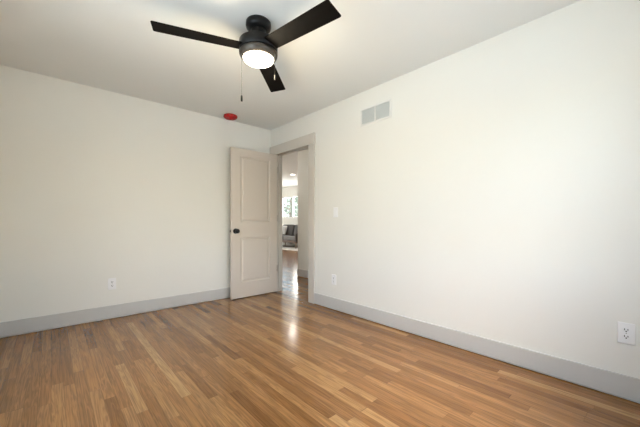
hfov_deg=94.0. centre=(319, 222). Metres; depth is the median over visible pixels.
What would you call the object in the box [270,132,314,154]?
trim
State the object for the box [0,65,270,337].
wall
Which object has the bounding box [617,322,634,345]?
wall outlet
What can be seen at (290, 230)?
cushion
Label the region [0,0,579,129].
ceiling
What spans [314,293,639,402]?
baseboard
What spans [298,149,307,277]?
wall
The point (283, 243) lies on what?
baseboard
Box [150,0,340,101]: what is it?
ceiling fan
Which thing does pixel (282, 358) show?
floor
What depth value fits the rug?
11.71 m
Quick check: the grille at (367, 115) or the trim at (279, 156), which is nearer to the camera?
the grille at (367, 115)
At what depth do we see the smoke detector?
3.88 m
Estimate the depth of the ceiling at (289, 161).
9.12 m
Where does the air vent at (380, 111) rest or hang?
in the wall at (497, 198)
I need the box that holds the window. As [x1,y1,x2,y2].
[282,195,297,218]
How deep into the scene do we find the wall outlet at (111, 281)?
3.21 m
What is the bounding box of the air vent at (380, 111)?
[360,99,390,126]
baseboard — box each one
[0,287,229,337]
[282,242,297,245]
[297,269,307,277]
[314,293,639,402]
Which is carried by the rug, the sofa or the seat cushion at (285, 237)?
the sofa
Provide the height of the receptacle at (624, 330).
0.025 m
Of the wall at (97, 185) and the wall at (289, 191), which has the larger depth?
the wall at (289, 191)
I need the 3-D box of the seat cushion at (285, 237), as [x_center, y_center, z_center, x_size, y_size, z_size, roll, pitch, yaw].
[-0.991,0.635,12.188,0.700,0.170,0.820,0,0,-42]
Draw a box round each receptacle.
[622,328,629,332]
[622,334,629,338]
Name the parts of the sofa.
seat frame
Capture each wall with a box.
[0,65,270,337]
[271,0,639,402]
[282,186,297,245]
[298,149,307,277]
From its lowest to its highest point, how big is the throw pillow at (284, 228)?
0.385 m
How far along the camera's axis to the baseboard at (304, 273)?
5.63 m
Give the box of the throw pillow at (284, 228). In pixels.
[282,226,287,234]
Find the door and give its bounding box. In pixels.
[230,147,277,299]
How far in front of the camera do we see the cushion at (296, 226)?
12.52 m
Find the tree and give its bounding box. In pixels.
[283,197,297,216]
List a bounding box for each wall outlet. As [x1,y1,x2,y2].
[108,278,115,289]
[332,274,335,284]
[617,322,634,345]
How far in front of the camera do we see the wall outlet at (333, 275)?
3.54 m
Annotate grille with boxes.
[362,107,373,123]
[376,102,388,119]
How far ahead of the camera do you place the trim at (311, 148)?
3.82 m
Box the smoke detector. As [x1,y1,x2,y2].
[223,113,236,120]
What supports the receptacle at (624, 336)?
attached to the wall outlet at (625, 331)
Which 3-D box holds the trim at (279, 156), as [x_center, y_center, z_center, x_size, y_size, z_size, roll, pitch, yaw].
[-0.363,0.001,4.217,0.118,2.063,0.797,0,0,-42]
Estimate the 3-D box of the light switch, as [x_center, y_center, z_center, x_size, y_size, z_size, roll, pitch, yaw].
[0.184,-0.120,3.516,0.008,0.116,0.072,0,0,-42]
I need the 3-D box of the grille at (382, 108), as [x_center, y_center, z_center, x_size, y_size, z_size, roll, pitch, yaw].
[0.632,-1.129,3.019,0.012,0.145,0.166,0,0,-42]
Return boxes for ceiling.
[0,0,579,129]
[282,152,297,187]
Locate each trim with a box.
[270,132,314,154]
[275,146,307,291]
[308,143,314,303]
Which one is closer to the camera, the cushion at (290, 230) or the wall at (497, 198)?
the wall at (497, 198)
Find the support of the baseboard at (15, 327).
attached to the wall at (97, 185)
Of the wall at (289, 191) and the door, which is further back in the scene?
the wall at (289, 191)
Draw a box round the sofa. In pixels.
[282,225,297,248]
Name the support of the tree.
on the ground
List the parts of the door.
knob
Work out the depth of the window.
13.29 m
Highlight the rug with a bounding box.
[282,246,297,250]
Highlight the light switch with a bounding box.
[333,207,337,216]
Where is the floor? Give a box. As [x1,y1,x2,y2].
[0,245,639,426]
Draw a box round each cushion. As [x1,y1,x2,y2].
[283,225,294,235]
[284,236,294,239]
[294,225,297,235]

